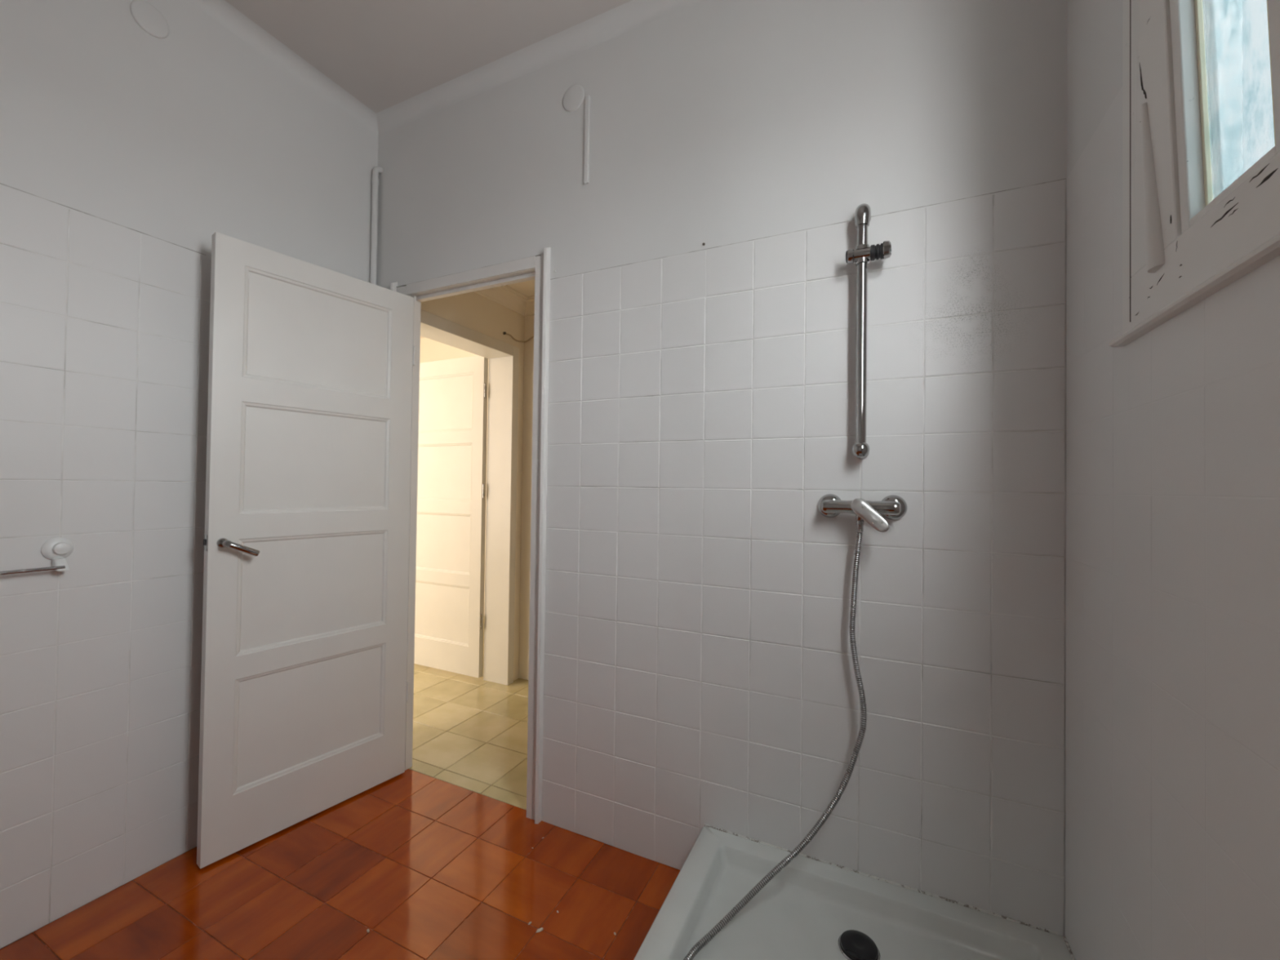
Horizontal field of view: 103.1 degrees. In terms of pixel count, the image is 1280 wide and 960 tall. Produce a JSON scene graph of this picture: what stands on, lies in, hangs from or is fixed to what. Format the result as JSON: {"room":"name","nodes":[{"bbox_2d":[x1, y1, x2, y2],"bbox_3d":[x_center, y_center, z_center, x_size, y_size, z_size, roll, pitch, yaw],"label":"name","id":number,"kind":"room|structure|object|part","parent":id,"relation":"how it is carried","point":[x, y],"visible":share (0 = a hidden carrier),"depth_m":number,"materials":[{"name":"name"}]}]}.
{"room":"bathroom","nodes":[
{"label":"bathroom","id":0,"kind":"room"},
{"bbox_2d":[0,0,524,948],"bbox_3d":[-1.556,-0.196,1.651,0.178,2.800,3.715,0,-1,25],"label":"wall","id":1,"kind":"structure","parent":0,"point":[124,148],"depth_m":1.50,"materials":[{"name":"tile"}]},
{"bbox_2d":[0,537,73,575],"bbox_3d":[-1.700,0.195,1.095,0.044,0.088,0.681,0,-1,25],"label":"towel rail","id":2,"kind":"object","parent":1,"relation":"attached to","point":[55,549],"visible":1,"depth_m":1.37,"materials":[{"name":"white plastic"}]},
{"bbox_3d":[-1.688,0.230,1.085,0.010,0.010,0.634,0,-1,25],"label":"rod","id":3,"kind":"part","parent":2,"relation":"part of","materials":[{"name":"silver metal"}]},
{"bbox_2d":[40,537,73,571],"bbox_3d":[-1.567,0.201,1.375,0.044,0.088,0.061,0,-1,25],"label":"holder","id":4,"kind":"object","parent":1,"relation":"attached to","point":[55,549],"depth_m":1.37,"materials":[{"name":"white plastic"}]},
{"bbox_2d":[129,0,168,38],"bbox_3d":[-1.496,-1.409,1.554,0.007,0.092,0.092,0,-1,25],"label":"junction box cover","id":5,"kind":"object","parent":1,"relation":"attached to","point":[146,15],"visible":1,"depth_m":1.55,"materials":[{"name":"paint"}]},
{"bbox_2d":[369,166,382,284],"bbox_3d":[-1.161,-1.062,2.230,0.031,0.637,0.039,0,-1,25],"label":"pipe","id":6,"kind":"object","parent":1,"relation":"attached to","point":[376,170],"visible":0.88,"depth_m":2.22,"materials":[{"name":"paint"}]},
{"bbox_2d":[413,355,488,677],"bbox_3d":[-1.287,0.218,3.293,0.732,1.986,0.037,0,-1,25],"label":"door","id":7,"kind":"structure","parent":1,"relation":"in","point":[450,568],"depth_m":3.24,"materials":[{"name":"wood"}]},
{"bbox_2d":[420,309,519,684],"bbox_3d":[-1.034,0.203,2.752,0.193,2.049,0.889,0,-1,25],"label":"door frame","id":8,"kind":"structure","parent":1,"relation":"attached to","point":[503,368],"depth_m":3.09,"materials":[{"name":"wood"}]},
{"bbox_3d":[-0.941,-0.789,2.727,0.015,0.064,0.781,0,-1,25],"label":"architrave","id":9,"kind":"part","parent":8,"relation":"part of","materials":[{"name":"wood"}]},
{"bbox_3d":[-0.776,0.210,3.091,0.015,2.047,0.054,0,-1,25],"label":"architrave","id":10,"kind":"part","parent":8,"relation":"part of","materials":[{"name":"wood"}]},
{"bbox_2d":[502,331,533,342],"bbox_3d":[-0.681,-0.874,3.059,0.200,0.050,0.197,0,-1,25],"label":"cable","id":11,"kind":"object","parent":1,"relation":"attached to","point":[504,332],"visible":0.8,"depth_m":3.11,"materials":[{"name":"beige plastic"}]},
{"bbox_2d":[0,621,679,959],"bbox_3d":[-1.246,1.243,2.049,4.907,0.061,4.750,0,-1,25],"label":"floor","id":12,"kind":"structure","parent":0,"point":[434,868],"depth_m":1.53,"materials":[{"name":"tile"}]},
{"bbox_2d":[535,927,542,933],"bbox_3d":[-0.271,1.215,1.371,0.022,0.005,0.011,1,-1,-33],"label":"crumb","id":13,"kind":"object","parent":12,"relation":"on","point":[539,930],"visible":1,"depth_m":1.37,"materials":[{"name":"beige"}]},
{"bbox_2d":[633,823,1075,959],"bbox_3d":[0.424,1.137,1.016,0.885,0.170,0.801,0,-1,25],"label":"shower tray","id":14,"kind":"object","parent":12,"relation":"on","point":[814,908],"visible":0.98,"depth_m":1.26,"materials":[{"name":"ceramic"}]},
{"bbox_2d":[186,0,704,134],"bbox_3d":[-0.618,-1.623,0.617,2.585,0.150,2.595,0,-1,25],"label":"ceiling","id":15,"kind":"structure","parent":0,"point":[388,64],"depth_m":1.82,"materials":[{"name":"paint"}]},
{"bbox_2d":[419,337,488,604],"bbox_3d":[-1.515,-0.086,4.256,2.320,2.650,1.035,0,-1,25],"label":"wall","id":16,"kind":"structure","parent":0,"point":[431,350],"depth_m":4.94,"materials":[{"name":"paint"}]},
{"bbox_2d":[506,279,534,296],"bbox_3d":[-0.041,-1.262,2.325,1.980,0.300,1.000,0,-1,25],"label":"ceiling","id":17,"kind":"structure","parent":0,"point":[526,288],"depth_m":2.93,"materials":[{"name":"paint"}]},
{"bbox_2d":[518,315,534,679],"bbox_3d":[0.228,-0.080,2.795,2.080,2.645,0.120,0,-1,25],"label":"wall","id":18,"kind":"structure","parent":0,"point":[529,320],"depth_m":3.17,"materials":[{"name":"paint"}]},
{"bbox_2d":[376,0,1066,936],"bbox_3d":[0.005,-0.175,1.704,2.843,2.800,0.046,0,-1,25],"label":"wall","id":19,"kind":"structure","parent":0,"point":[699,669],"depth_m":1.47,"materials":[{"name":"tile"}]},
{"bbox_2d":[196,231,415,868],"bbox_3d":[-1.164,0.216,1.857,0.156,1.972,0.680,0,-1,35],"label":"door","id":20,"kind":"structure","parent":19,"relation":"in","point":[304,687],"depth_m":1.79,"materials":[{"name":"wood"}]},
{"bbox_3d":[-1.352,0.196,1.588,0.024,0.050,0.008,0,-1,35],"label":"latch plate","id":21,"kind":"part","parent":20,"relation":"part of","materials":[{"name":"silver metal"}]},
{"bbox_3d":[-1.298,0.199,1.591,0.050,0.030,0.030,0,-1,35],"label":"handle","id":22,"kind":"part","parent":20,"relation":"part of","materials":[{"name":"silver metal"}]},
{"bbox_3d":[-1.258,0.219,1.612,0.021,0.054,0.085,0,-1,42],"label":"lever","id":23,"kind":"part","parent":20,"relation":"part of","materials":[{"name":"silver metal"}]},
{"bbox_2d":[390,247,551,823],"bbox_3d":[-0.700,0.185,2.018,0.808,2.072,0.069,0,-1,25],"label":"door frame","id":24,"kind":"structure","parent":19,"relation":"attached to","point":[537,268],"depth_m":1.85,"materials":[{"name":"wood"}]},
{"bbox_3d":[-1.029,0.196,2.159,0.063,2.043,0.008,0,-1,25],"label":"architrave","id":25,"kind":"part","parent":24,"relation":"part of","materials":[{"name":"wood"}]},
{"bbox_3d":[-0.686,-0.803,2.014,0.668,0.043,0.012,0,-1,25],"label":"architrave","id":26,"kind":"part","parent":24,"relation":"part of","materials":[{"name":"wood"}]},
{"bbox_3d":[-0.375,0.200,1.849,0.048,2.046,0.010,0,-1,25],"label":"architrave","id":27,"kind":"part","parent":24,"relation":"part of","materials":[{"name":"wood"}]},
{"bbox_2d":[474,284,534,316],"bbox_3d":[-0.042,-1.073,2.325,1.980,0.084,0.995,0,-1,25],"label":"crown molding","id":28,"kind":"structure","parent":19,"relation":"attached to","point":[505,295],"depth_m":3.01,"materials":[{"name":"paint"}]},
{"bbox_2d":[562,84,584,111],"bbox_3d":[-0.238,-1.366,1.818,0.092,0.092,0.007,0,-1,25],"label":"junction box cover","id":29,"kind":"object","parent":19,"relation":"attached to","point":[573,98],"visible":1,"depth_m":1.81,"materials":[{"name":"paint"}]},
{"bbox_2d":[583,95,590,184],"bbox_3d":[-0.187,-1.196,1.788,0.017,0.310,0.010,0,-1,25],"label":"cable conduit","id":30,"kind":"object","parent":19,"relation":"attached to","point":[587,111],"visible":1,"depth_m":1.78,"materials":[{"name":"paint"}]},
{"bbox_2d":[817,493,906,532],"bbox_3d":[0.582,0.085,1.344,0.225,0.093,0.106,0,-1,25],"label":"shower mixer","id":31,"kind":"object","parent":19,"relation":"attached to","point":[892,507],"visible":1,"depth_m":1.32,"materials":[{"name":"silver metal"}]},
{"bbox_2d":[683,520,866,959],"bbox_3d":[0.296,0.604,1.182,0.270,1.006,0.616,0,-1,40],"label":"shower hose","id":32,"kind":"object","parent":31,"relation":"hanging from","point":[701,943],"visible":1,"depth_m":1.31,"materials":[{"name":"silver metal"}]},
{"bbox_3d":[0.589,0.089,1.303,0.093,0.084,0.028,0,-1,34],"label":"lever","id":33,"kind":"part","parent":31,"relation":"part of","materials":[{"name":"silver metal"}]},
{"bbox_2d":[845,203,891,458],"bbox_3d":[0.607,-0.401,1.354,0.110,0.685,0.083,0,-1,25],"label":"shower rail","id":34,"kind":"object","parent":19,"relation":"attached to","point":[863,252],"visible":1,"depth_m":1.34,"materials":[{"name":"silver metal"}]},
{"bbox_3d":[0.623,-0.598,1.332,0.034,0.039,0.039,0,-1,25],"label":"clamp knob","id":35,"kind":"part","parent":34,"relation":"part of","materials":[{"name":"black plastic"}]},
{"bbox_2d":[883,240,891,258],"bbox_3d":[0.642,-0.599,1.320,0.015,0.045,0.045,0,-1,32],"label":"holder","id":36,"kind":"object","parent":34,"relation":"on","point":[886,244],"depth_m":1.31,"materials":[{"name":"silver metal"}]},
{"bbox_2d":[1065,0,1279,959],"bbox_3d":[0.503,-0.190,0.059,0.062,2.800,2.595,0,-1,25],"label":"wall","id":37,"kind":"structure","parent":0,"point":[1172,597],"depth_m":0.79,"materials":[{"name":"tile"}]},
{"bbox_2d":[1108,0,1279,347],"bbox_3d":[0.865,-0.731,0.319,0.572,0.962,1.114,0,-1,25],"label":"window","id":38,"kind":"structure","parent":37,"relation":"in","point":[1201,78],"depth_m":0.71,"materials":[{"name":"paint"}]},
{"bbox_3d":[0.863,-0.728,0.892,0.014,0.952,0.034,0,-1,25],"label":"trim","id":39,"kind":"part","parent":38,"relation":"part of","materials":[{"name":"paint"}]},
{"bbox_3d":[0.802,-0.460,0.785,0.033,0.274,0.040,0,-1,25],"label":"rod","id":40,"kind":"part","parent":38,"relation":"part of","materials":[{"name":"paint"}]},
{"bbox_3d":[0.657,-0.311,0.406,0.067,0.088,0.994,0,-1,25],"label":"rail","id":41,"kind":"part","parent":38,"relation":"part of","materials":[{"name":"paint"}]},
{"bbox_3d":[0.741,-0.737,0.633,0.065,0.765,0.229,0,-1,25],"label":"sash","id":42,"kind":"part","parent":38,"relation":"part of","materials":[{"name":"paint"}]},
{"bbox_3d":[0.749,-0.736,0.635,0.031,0.743,0.174,0,-1,25],"label":"glass pane","id":43,"kind":"part","parent":38,"relation":"part of","materials":[{"name":"clear glass"}]}
]}

